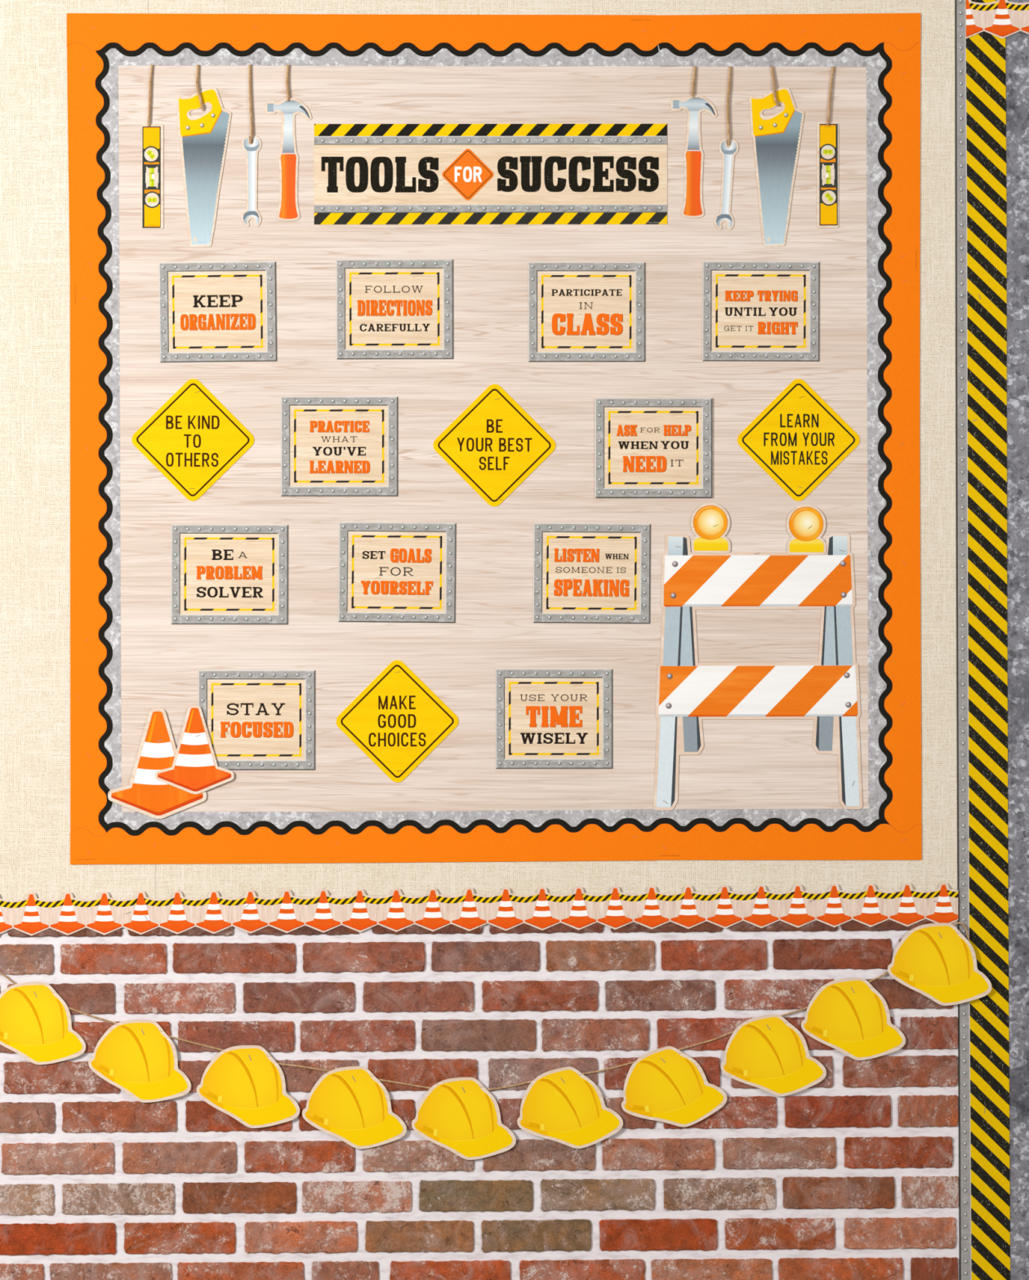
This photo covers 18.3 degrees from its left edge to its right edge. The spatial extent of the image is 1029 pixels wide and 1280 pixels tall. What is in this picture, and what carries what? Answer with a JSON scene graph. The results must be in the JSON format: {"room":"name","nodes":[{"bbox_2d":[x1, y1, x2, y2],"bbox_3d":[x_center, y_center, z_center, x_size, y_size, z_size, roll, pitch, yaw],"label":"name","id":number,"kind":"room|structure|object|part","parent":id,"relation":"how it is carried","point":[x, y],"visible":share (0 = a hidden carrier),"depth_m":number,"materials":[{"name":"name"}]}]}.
{"room":"classroom","nodes":[
{"label":"classroom","id":0,"kind":"room"},
{"bbox_2d":[0,0,1028,1279],"bbox_3d":[0.020,-0.175,5.018,3.153,3.050,0.044,0,0,0],"label":"wall","id":1,"kind":"structure","parent":0,"point":[852,1174],"depth_m":5.00,"materials":[{"name":"red brick"}]},
{"bbox_2d":[66,42,106,278],"bbox_3d":[-0.668,-0.768,4.998,0.062,0.405,0.001,0,0,0],"label":"border strip","id":2,"kind":"object","parent":1,"relation":"attached to","point":[87,250],"visible":1,"depth_m":5.00,"materials":[{"name":"orange paper"}]},
{"bbox_2d":[70,277,106,835],"bbox_3d":[-0.665,-0.118,4.998,0.058,0.896,0.001,0,0,0],"label":"border strip","id":3,"kind":"object","parent":1,"relation":"attached to","point":[87,323],"visible":1,"depth_m":5.00,"materials":[{"name":"orange paper"}]},
{"bbox_2d":[95,53,111,274],"bbox_3d":[-0.652,-0.745,4.999,0.047,0.359,0.001,0,0,0],"label":"strip","id":4,"kind":"object","parent":1,"relation":"attached to","point":[105,60],"visible":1,"depth_m":5.00,"materials":[{"name":"black paper"}]},
{"bbox_2d":[98,273,112,827],"bbox_3d":[-0.651,-0.134,4.999,0.048,0.876,0.001,0,0,0],"label":"strip","id":5,"kind":"object","parent":1,"relation":"attached to","point":[109,284],"visible":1,"depth_m":5.00,"materials":[{"name":"black paper"}]},
{"bbox_2d":[101,65,121,812],"bbox_3d":[-0.638,-0.315,4.999,0.050,1.250,0.001,0,0,0],"label":"border strip","id":6,"kind":"object","parent":1,"relation":"attached to","point":[109,82],"visible":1,"depth_m":5.00,"materials":[{"name":"grey paper"}]},
{"bbox_2d":[66,13,654,50],"bbox_3d":[-0.240,-0.950,4.998,0.918,0.059,0.001,0,0,0],"label":"border strip","id":7,"kind":"object","parent":1,"relation":"attached to","point":[95,31],"visible":1,"depth_m":5.00,"materials":[{"name":"orange paper"}]},
{"bbox_2d":[70,823,654,864],"bbox_3d":[-0.237,0.319,4.998,0.913,0.064,0.001,0,0,0],"label":"border strip","id":8,"kind":"object","parent":1,"relation":"attached to","point":[591,842],"visible":1,"depth_m":5.00,"materials":[{"name":"orange paper"}]},
{"bbox_2d":[103,817,651,835],"bbox_3d":[-0.217,0.304,4.999,0.873,0.052,0.001,0,0,0],"label":"strip","id":9,"kind":"object","parent":1,"relation":"attached to","point":[591,820],"visible":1,"depth_m":5.00,"materials":[{"name":"black paper"}]},
{"bbox_2d":[0,882,957,935],"bbox_3d":[-0.356,0.423,4.995,2.096,0.090,0.001,0,0,0],"label":"border strip","id":10,"kind":"object","parent":1,"relation":"attached to","point":[761,908],"visible":1,"depth_m":5.00,"materials":[{"name":"orange paper"}]},
{"bbox_2d":[0,922,968,1090],"bbox_3d":[-0.122,0.573,4.995,1.664,0.266,0.005,0,0,0],"label":"garland","id":11,"kind":"object","parent":1,"relation":"attached to","point":[961,923],"visible":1,"depth_m":5.00},
{"bbox_2d":[0,982,85,1064],"bbox_3d":[-0.749,0.598,4.992,0.162,0.129,0.002,0,0,0],"label":"cutout","id":12,"kind":"object","parent":11,"relation":"hanging from","point":[36,1023],"visible":1,"depth_m":4.99,"materials":[{"name":"yellow paper"}]},
{"bbox_2d":[88,1019,191,1102],"bbox_3d":[-0.584,0.657,4.992,0.160,0.130,0.002,0,0,0],"label":"cutout","id":13,"kind":"object","parent":11,"relation":"hanging from","point":[137,1057],"visible":1,"depth_m":4.99,"materials":[{"name":"yellow paper"}]},
{"bbox_2d":[196,1044,299,1128],"bbox_3d":[-0.416,0.697,4.992,0.160,0.130,0.002,-2,0,0],"label":"cutout","id":14,"kind":"object","parent":11,"relation":"hanging from","point":[245,1083],"visible":1,"depth_m":4.99,"materials":[{"name":"yellow paper"}]},
{"bbox_2d":[302,1066,406,1148],"bbox_3d":[-0.250,0.730,4.992,0.163,0.129,0.002,0,0,0],"label":"cutout","id":15,"kind":"object","parent":11,"relation":"hanging from","point":[349,1104],"visible":1,"depth_m":4.99,"materials":[{"name":"yellow paper"}]},
{"bbox_2d":[411,1076,515,1159],"bbox_3d":[-0.079,0.747,4.992,0.163,0.129,0.002,0,0,0],"label":"cutout","id":16,"kind":"object","parent":11,"relation":"hanging from","point":[459,1115],"visible":1,"depth_m":4.99,"materials":[{"name":"yellow paper"}]},
{"bbox_2d":[516,1066,622,1148],"bbox_3d":[0.087,0.730,4.992,0.165,0.128,0.002,0,0,0],"label":"cutout","id":17,"kind":"object","parent":11,"relation":"hanging from","point":[562,1105],"visible":1,"depth_m":4.99,"materials":[{"name":"yellow paper"}]},
{"bbox_2d":[621,1045,726,1127],"bbox_3d":[0.249,0.697,4.992,0.165,0.126,0.002,0,0,0],"label":"cutout","id":18,"kind":"object","parent":11,"relation":"hanging from","point":[666,1085],"visible":1,"depth_m":4.99,"materials":[{"name":"yellow paper"}]},
{"bbox_2d":[720,1013,826,1096],"bbox_3d":[0.404,0.648,4.992,0.165,0.128,0.002,0,0,0],"label":"cutout","id":19,"kind":"object","parent":11,"relation":"hanging from","point":[766,1052],"visible":1,"depth_m":4.99,"materials":[{"name":"yellow paper"}]},
{"bbox_2d":[800,977,905,1060],"bbox_3d":[0.528,0.591,4.992,0.163,0.129,0.002,0,0,0],"label":"cutout","id":20,"kind":"object","parent":11,"relation":"hanging from","point":[849,1016],"visible":1,"depth_m":4.99,"materials":[{"name":"yellow paper"}]},
{"bbox_2d":[887,922,991,1005],"bbox_3d":[0.663,0.506,4.991,0.162,0.129,0.002,0,0,0],"label":"cutout","id":21,"kind":"object","parent":11,"relation":"attached to","point":[935,961],"visible":1,"depth_m":4.99,"materials":[{"name":"yellow paper"}]},
{"bbox_2d":[95,42,885,66],"bbox_3d":[-0.033,-0.918,4.999,1.262,0.044,0.001,0,0,0],"label":"border strip","id":22,"kind":"object","parent":1,"relation":"attached to","point":[737,57],"visible":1,"depth_m":5.00,"materials":[{"name":"grey paper"}]},
{"bbox_2d":[104,808,878,830],"bbox_3d":[-0.033,0.287,4.999,1.262,0.046,0.001,0,0,0],"label":"border strip","id":23,"kind":"object","parent":1,"relation":"attached to","point":[207,820],"visible":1,"depth_m":5.00,"materials":[{"name":"grey paper"}]},
{"bbox_2d":[118,65,867,812],"bbox_3d":[-0.034,-0.313,4.999,1.200,1.194,0.001,0,0,0],"label":"paper","id":24,"kind":"object","parent":1,"relation":"attached to","point":[740,763],"visible":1,"depth_m":5.00,"materials":[{"name":"paper"}]},
{"bbox_2d":[146,64,153,126],"bbox_3d":[-0.568,-0.850,4.996,0.011,0.098,0.006,0,0,0],"label":"string","id":25,"kind":"object","parent":24,"relation":"attached to","point":[152,65],"visible":1,"depth_m":5.00,"materials":[{"name":"brown fabric"}]},
{"bbox_2d":[141,124,163,229],"bbox_3d":[-0.565,-0.724,4.998,0.034,0.164,0.001,0,0,0],"label":"cutout","id":26,"kind":"object","parent":25,"relation":"hanging from","point":[152,136],"visible":1,"depth_m":5.00,"materials":[{"name":"yellow paper"}]},
{"bbox_2d":[107,707,206,818],"bbox_3d":[-0.558,0.193,4.996,0.154,0.173,0.001,0,0,0],"label":"cutout","id":27,"kind":"object","parent":24,"relation":"attached to","point":[144,794],"visible":1,"depth_m":5.00,"materials":[{"name":"orange paper"}]},
{"bbox_2d":[131,378,253,501],"bbox_3d":[-0.502,-0.313,4.998,0.191,0.191,0.001,0,0,0],"label":"road sign","id":28,"kind":"object","parent":24,"relation":"attached to","point":[192,439],"visible":1,"depth_m":5.00,"materials":[{"name":"yellow paper"}]},
{"bbox_2d":[155,705,233,794],"bbox_3d":[-0.499,0.171,4.995,0.123,0.139,0.001,0,0,0],"label":"cutout","id":29,"kind":"object","parent":24,"relation":"attached to","point":[194,770],"visible":1,"depth_m":5.00,"materials":[{"name":"orange paper"}]},
{"bbox_2d":[195,64,204,111],"bbox_3d":[-0.491,-0.862,4.996,0.014,0.072,0.008,0,0,0],"label":"string","id":30,"kind":"object","parent":24,"relation":"attached to","point":[197,65],"visible":1,"depth_m":5.00,"materials":[{"name":"brown fabric"}]},
{"bbox_2d":[176,87,231,247],"bbox_3d":[-0.485,-0.739,4.997,0.086,0.250,0.002,0,0,0],"label":"cutout","id":31,"kind":"object","parent":30,"relation":"hanging from","point":[203,138],"visible":1,"depth_m":5.00,"materials":[{"name":"silver metal"}]},
{"bbox_3d":[-0.491,-0.824,4.997,0.067,0.073,0.001,0,0,0],"label":"handle","id":32,"kind":"part","parent":31,"relation":"part of","materials":[{"name":"yellow paper"}]},
{"bbox_2d":[159,261,276,362],"bbox_3d":[-0.463,-0.512,4.998,0.184,0.158,0.002,0,0,0],"label":"sign card","id":33,"kind":"object","parent":24,"relation":"attached to","point":[209,311],"visible":1,"depth_m":5.00,"materials":[{"name":"paper"}]},
{"bbox_3d":[-0.464,-0.513,4.999,0.154,0.128,0.001,0,0,0],"label":"wood panel","id":34,"kind":"part","parent":33,"relation":"part of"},
{"bbox_2d":[170,524,288,624],"bbox_3d":[-0.445,-0.102,4.998,0.183,0.156,0.002,0,0,0],"label":"sign card","id":35,"kind":"object","parent":24,"relation":"attached to","point":[221,574],"visible":1,"depth_m":5.00,"materials":[{"name":"paper"}]},
{"bbox_3d":[-0.446,-0.103,4.999,0.153,0.126,0.001,0,0,0],"label":"wood panel","id":36,"kind":"part","parent":35,"relation":"part of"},
{"bbox_2d":[248,64,253,143],"bbox_3d":[-0.411,-0.836,4.996,0.009,0.124,0.007,0,0,0],"label":"string","id":37,"kind":"object","parent":24,"relation":"attached to","point":[251,131],"visible":1,"depth_m":5.00,"materials":[{"name":"brown fabric"}]},
{"bbox_2d":[240,135,261,226],"bbox_3d":[-0.411,-0.717,4.998,0.032,0.142,0.001,0,0,0],"label":"cutout","id":38,"kind":"object","parent":37,"relation":"hanging from","point":[251,150],"visible":1,"depth_m":5.00,"materials":[{"name":"silver metal"}]},
{"bbox_2d":[198,670,315,769],"bbox_3d":[-0.403,0.125,4.998,0.182,0.156,0.002,0,0,0],"label":"sign card","id":39,"kind":"object","parent":24,"relation":"attached to","point":[254,719],"visible":1,"depth_m":5.00,"materials":[{"name":"paper"}]},
{"bbox_3d":[-0.404,0.124,4.999,0.152,0.126,0.001,0,0,0],"label":"wood panel","id":40,"kind":"part","parent":39,"relation":"part of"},
{"bbox_2d":[285,64,289,101],"bbox_3d":[-0.354,-0.870,4.996,0.008,0.057,0.007,0,0,0],"label":"string","id":41,"kind":"object","parent":24,"relation":"attached to","point":[287,68],"visible":1,"depth_m":5.00,"materials":[{"name":"brown fabric"}]},
{"bbox_2d":[264,97,311,221],"bbox_3d":[-0.353,-0.750,4.998,0.073,0.192,0.001,0,0,0],"label":"cutout","id":42,"kind":"object","parent":24,"relation":"attached to","point":[288,210],"visible":1,"depth_m":5.00,"materials":[{"name":"orange paper"}]},
{"bbox_2d":[280,396,397,496],"bbox_3d":[-0.273,-0.302,4.998,0.182,0.156,0.002,0,0,0],"label":"sign card","id":43,"kind":"object","parent":24,"relation":"attached to","point":[331,446],"visible":1,"depth_m":5.00,"materials":[{"name":"paper"}]},
{"bbox_3d":[-0.274,-0.303,4.999,0.152,0.126,0.001,0,0,0],"label":"wood panel","id":44,"kind":"part","parent":43,"relation":"part of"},
{"bbox_2d":[336,259,453,359],"bbox_3d":[-0.187,-0.517,4.998,0.183,0.156,0.002,0,0,0],"label":"sign card","id":45,"kind":"object","parent":24,"relation":"attached to","point":[386,308],"visible":1,"depth_m":5.00,"materials":[{"name":"paper"}]},
{"bbox_3d":[-0.188,-0.517,4.999,0.153,0.126,0.001,0,0,0],"label":"wood panel","id":46,"kind":"part","parent":45,"relation":"part of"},
{"bbox_2d":[337,522,455,622],"bbox_3d":[-0.183,-0.105,4.998,0.184,0.157,0.002,0,0,0],"label":"sign card","id":47,"kind":"object","parent":24,"relation":"attached to","point":[388,571],"visible":1,"depth_m":5.00,"materials":[{"name":"paper"}]},
{"bbox_3d":[-0.184,-0.106,4.999,0.154,0.127,0.001,0,0,0],"label":"wood panel","id":48,"kind":"part","parent":47,"relation":"part of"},
{"bbox_2d":[336,660,457,782],"bbox_3d":[-0.183,0.127,4.998,0.191,0.191,0.001,0,0,0],"label":"road sign","id":49,"kind":"object","parent":24,"relation":"attached to","point":[397,721],"visible":1,"depth_m":5.00,"materials":[{"name":"yellow paper"}]},
{"bbox_2d":[314,123,666,224],"bbox_3d":[-0.037,-0.728,4.998,0.551,0.158,0.002,0,0,0],"label":"banner","id":50,"kind":"object","parent":24,"relation":"attached to","point":[365,174],"visible":1,"depth_m":5.00,"materials":[{"name":"beige paper"}]},
{"bbox_2d":[433,384,555,506],"bbox_3d":[-0.031,-0.304,4.998,0.191,0.191,0.001,0,0,0],"label":"road sign","id":51,"kind":"object","parent":24,"relation":"attached to","point":[494,445],"visible":1,"depth_m":5.00,"materials":[{"name":"yellow paper"}]},
{"bbox_2d":[495,668,612,768],"bbox_3d":[0.062,0.123,4.998,0.182,0.156,0.002,0,0,0],"label":"sign card","id":52,"kind":"object","parent":24,"relation":"attached to","point":[546,718],"visible":1,"depth_m":5.00,"materials":[{"name":"paper"}]},
{"bbox_3d":[0.061,0.122,4.999,0.152,0.126,0.001,0,0,0],"label":"wood panel","id":53,"kind":"part","parent":52,"relation":"part of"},
{"bbox_2d":[528,262,644,361],"bbox_3d":[0.113,-0.512,4.998,0.182,0.156,0.002,0,0,0],"label":"sign card","id":54,"kind":"object","parent":24,"relation":"attached to","point":[578,311],"visible":1,"depth_m":5.00,"materials":[{"name":"paper"}]},
{"bbox_3d":[0.112,-0.513,4.999,0.152,0.126,0.001,0,0,0],"label":"wood panel","id":55,"kind":"part","parent":54,"relation":"part of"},
{"bbox_2d":[533,523,650,623],"bbox_3d":[0.121,-0.104,4.998,0.184,0.157,0.002,0,0,0],"label":"sign card","id":56,"kind":"object","parent":24,"relation":"attached to","point":[583,572],"visible":1,"depth_m":5.00,"materials":[{"name":"paper"}]},
{"bbox_3d":[0.120,-0.105,4.999,0.153,0.127,0.001,0,0,0],"label":"wood panel","id":57,"kind":"part","parent":56,"relation":"part of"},
{"bbox_2d":[595,398,711,497],"bbox_3d":[0.217,-0.300,4.997,0.182,0.156,0.004,0,0,0],"label":"sign card","id":58,"kind":"object","parent":24,"relation":"attached to","point":[645,447],"visible":1,"depth_m":5.00,"materials":[{"name":"paper"}]},
{"bbox_3d":[0.216,-0.301,4.998,0.152,0.126,0.003,0,0,0],"label":"wood panel","id":59,"kind":"part","parent":58,"relation":"part of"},
{"bbox_2d":[670,95,716,217],"bbox_3d":[0.280,-0.755,4.998,0.073,0.192,0.001,1,0,0],"label":"cutout","id":60,"kind":"object","parent":24,"relation":"attached to","point":[692,206],"visible":1,"depth_m":5.00,"materials":[{"name":"orange paper"}]},
{"bbox_2d":[690,66,696,97],"bbox_3d":[0.280,-0.871,4.996,0.010,0.049,0.007,0,0,0],"label":"string","id":61,"kind":"object","parent":24,"relation":"attached to","point":[692,88],"visible":1,"depth_m":5.00,"materials":[{"name":"brown fabric"}]},
{"bbox_2d":[725,66,731,145],"bbox_3d":[0.335,-0.834,4.996,0.008,0.123,0.008,0,0,42],"label":"string","id":62,"kind":"object","parent":24,"relation":"attached to","point":[727,117],"visible":1,"depth_m":5.00,"materials":[{"name":"brown fabric"}]},
{"bbox_2d":[713,139,737,230],"bbox_3d":[0.331,-0.711,4.998,0.039,0.142,0.001,0,0,0],"label":"cutout","id":63,"kind":"object","parent":62,"relation":"hanging from","point":[727,153],"visible":1,"depth_m":5.00,"materials":[{"name":"silver metal"}]},
{"bbox_2d":[653,533,862,810],"bbox_3d":[0.380,0.050,4.997,0.327,0.433,0.003,0,0,0],"label":"cutout","id":64,"kind":"object","parent":24,"relation":"attached to","point":[826,691],"visible":1,"depth_m":5.00},
{"bbox_3d":[0.238,0.190,4.998,0.033,0.142,0.001,0,0,0],"label":"leg","id":65,"kind":"part","parent":64,"relation":"part of","materials":[{"name":"grey paper"}]},
{"bbox_3d":[0.255,-0.147,4.998,0.031,0.030,0.001,0,0,0],"label":"post","id":66,"kind":"part","parent":64,"relation":"part of","materials":[{"name":"grey paper"}]},
{"bbox_3d":[0.257,-0.006,4.998,0.050,0.094,0.001,0,0,0],"label":"leg","id":67,"kind":"part","parent":64,"relation":"part of","materials":[{"name":"grey paper"}]},
{"bbox_3d":[0.277,0.147,4.998,0.028,0.056,0.001,0,0,0],"label":"leg","id":68,"kind":"part","parent":64,"relation":"part of","materials":[{"name":"grey paper"}]},
{"bbox_2d":[690,502,730,553],"bbox_3d":[0.306,-0.175,4.997,0.062,0.079,0.001,0,0,0],"label":"cutout","id":69,"kind":"object","parent":64,"relation":"attached to","point":[709,522],"visible":1,"depth_m":5.00,"materials":[{"name":"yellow paper"}]},
{"bbox_2d":[786,504,826,555],"bbox_3d":[0.456,-0.172,4.997,0.062,0.079,0.001,0,0,0],"label":"cutout","id":70,"kind":"object","parent":64,"relation":"attached to","point":[805,523],"visible":1,"depth_m":5.00,"materials":[{"name":"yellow paper"}]},
{"bbox_3d":[0.484,0.146,4.998,0.028,0.055,0.001,0,0,0],"label":"leg","id":71,"kind":"part","parent":64,"relation":"part of","materials":[{"name":"grey paper"}]},
{"bbox_3d":[0.503,-0.006,4.998,0.050,0.094,0.001,0,0,0],"label":"leg","id":72,"kind":"part","parent":64,"relation":"part of","materials":[{"name":"grey paper"}]},
{"bbox_3d":[0.504,-0.147,4.998,0.031,0.031,0.001,0,0,0],"label":"post","id":73,"kind":"part","parent":64,"relation":"part of","materials":[{"name":"grey paper"}]},
{"bbox_3d":[0.523,0.189,4.998,0.032,0.141,0.001,0,0,0],"label":"leg","id":74,"kind":"part","parent":64,"relation":"part of","materials":[{"name":"grey paper"}]},
{"bbox_2d":[702,261,819,361],"bbox_3d":[0.385,-0.513,4.998,0.183,0.156,0.002,0,0,0],"label":"sign card","id":75,"kind":"object","parent":24,"relation":"attached to","point":[753,311],"visible":1,"depth_m":5.00,"materials":[{"name":"paper"}]},
{"bbox_3d":[0.384,-0.514,4.999,0.153,0.126,0.001,0,0,0],"label":"wood panel","id":76,"kind":"part","parent":75,"relation":"part of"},
{"bbox_2d":[769,66,779,106],"bbox_3d":[0.406,-0.865,4.996,0.016,0.063,0.008,0,0,0],"label":"string","id":77,"kind":"object","parent":24,"relation":"attached to","point":[774,88],"visible":1,"depth_m":5.00,"materials":[{"name":"brown fabric"}]},
{"bbox_2d":[748,86,804,246],"bbox_3d":[0.410,-0.739,4.997,0.086,0.250,0.002,0,0,0],"label":"cutout","id":78,"kind":"object","parent":24,"relation":"attached to","point":[776,137],"visible":1,"depth_m":5.00,"materials":[{"name":"silver metal"}]},
{"bbox_3d":[0.404,-0.824,4.997,0.067,0.073,0.001,0,0,0],"label":"handle","id":79,"kind":"part","parent":78,"relation":"part of","materials":[{"name":"yellow paper"}]},
{"bbox_2d":[737,378,859,501],"bbox_3d":[0.444,-0.312,4.998,0.191,0.191,0.001,0,0,0],"label":"road sign","id":80,"kind":"object","parent":24,"relation":"attached to","point":[797,439],"visible":1,"depth_m":5.00,"materials":[{"name":"yellow paper"}]},
{"bbox_2d":[826,66,834,125],"bbox_3d":[0.493,-0.849,4.996,0.014,0.093,0.006,0,0,0],"label":"string","id":81,"kind":"object","parent":24,"relation":"attached to","point":[828,117],"visible":1,"depth_m":5.00,"materials":[{"name":"brown fabric"}]},
{"bbox_2d":[816,122,838,228],"bbox_3d":[0.489,-0.725,4.998,0.034,0.164,0.001,0,0,0],"label":"cutout","id":82,"kind":"object","parent":81,"relation":"hanging from","point":[827,136],"visible":1,"depth_m":5.00,"materials":[{"name":"yellow paper"}]},
{"bbox_2d":[650,817,888,831],"bbox_3d":[0.406,0.304,4.999,0.386,0.052,0.001,0,0,0],"label":"strip","id":83,"kind":"object","parent":1,"relation":"attached to","point":[661,820],"visible":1,"depth_m":5.00,"materials":[{"name":"black paper"}]},
{"bbox_2d":[657,42,883,56],"bbox_3d":[0.406,-0.931,4.999,0.372,0.039,0.001,0,0,0],"label":"strip","id":84,"kind":"object","parent":1,"relation":"attached to","point":[781,48],"visible":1,"depth_m":5.00,"materials":[{"name":"black paper"}]},
{"bbox_2d":[654,13,919,50],"bbox_3d":[0.427,-0.950,4.998,0.415,0.059,0.001,0,0,0],"label":"border strip","id":85,"kind":"object","parent":1,"relation":"attached to","point":[866,31],"visible":1,"depth_m":5.00,"materials":[{"name":"orange paper"}]},
{"bbox_2d":[654,823,920,860],"bbox_3d":[0.427,0.315,4.998,0.416,0.057,0.001,0,0,0],"label":"border strip","id":86,"kind":"object","parent":1,"relation":"attached to","point":[700,842],"visible":1,"depth_m":5.00,"materials":[{"name":"orange paper"}]},
{"bbox_2d":[866,66,886,808],"bbox_3d":[0.574,-0.315,4.999,0.049,1.250,0.001,0,0,0],"label":"border strip","id":87,"kind":"object","parent":1,"relation":"attached to","point":[875,100],"visible":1,"depth_m":5.00,"materials":[{"name":"grey paper"}]},
{"bbox_2d":[877,48,891,279],"bbox_3d":[0.592,-0.747,4.999,0.049,0.367,0.001,0,0,0],"label":"strip","id":88,"kind":"object","parent":1,"relation":"attached to","point":[888,62],"visible":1,"depth_m":5.00,"materials":[{"name":"black paper"}]},
{"bbox_2d":[877,278,892,818],"bbox_3d":[0.592,-0.135,4.999,0.049,0.870,0.001,0,0,0],"label":"strip","id":89,"kind":"object","parent":1,"relation":"attached to","point":[888,282],"visible":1,"depth_m":5.00,"materials":[{"name":"black paper"}]},
{"bbox_2d":[883,42,919,275],"bbox_3d":[0.605,-0.770,4.998,0.058,0.401,0.001,0,0,0],"label":"border strip","id":90,"kind":"object","parent":1,"relation":"attached to","point":[902,82],"visible":1,"depth_m":5.00,"materials":[{"name":"orange paper"}]},
{"bbox_2d":[883,275,920,831],"bbox_3d":[0.606,-0.120,4.998,0.060,0.899,0.001,0,0,0],"label":"border strip","id":91,"kind":"object","parent":1,"relation":"attached to","point":[902,667],"visible":1,"depth_m":5.00,"materials":[{"name":"orange paper"}]},
{"bbox_2d":[954,0,1006,582],"bbox_3d":[0.728,-0.795,4.998,0.081,1.410,0.002,0,0,0],"label":"border strip","id":92,"kind":"object","parent":1,"relation":"attached to","point":[980,92],"visible":1,"depth_m":5.00,"materials":[{"name":"paper"}]},
{"bbox_2d":[955,582,1008,1087],"bbox_3d":[0.731,0.304,4.998,0.083,0.789,0.002,0,0,0],"label":"border strip","id":93,"kind":"object","parent":1,"relation":"attached to","point":[981,663],"visible":1,"depth_m":5.00,"materials":[{"name":"paper"}]},
{"bbox_2d":[958,1087,1009,1279],"bbox_3d":[0.734,1.019,4.998,0.081,0.642,0.002,0,0,0],"label":"border strip","id":94,"kind":"object","parent":1,"relation":"attached to","point":[984,1202],"visible":1,"depth_m":5.00,"materials":[{"name":"paper"}]},
{"bbox_2d":[965,0,1028,38],"bbox_3d":[1.075,-0.975,4.997,0.742,0.071,0.001,0,0,0],"label":"border strip","id":95,"kind":"object","parent":1,"relation":"attached to","point":[1001,19],"visible":1,"depth_m":5.00,"materials":[{"name":"orange paper"}]}
]}

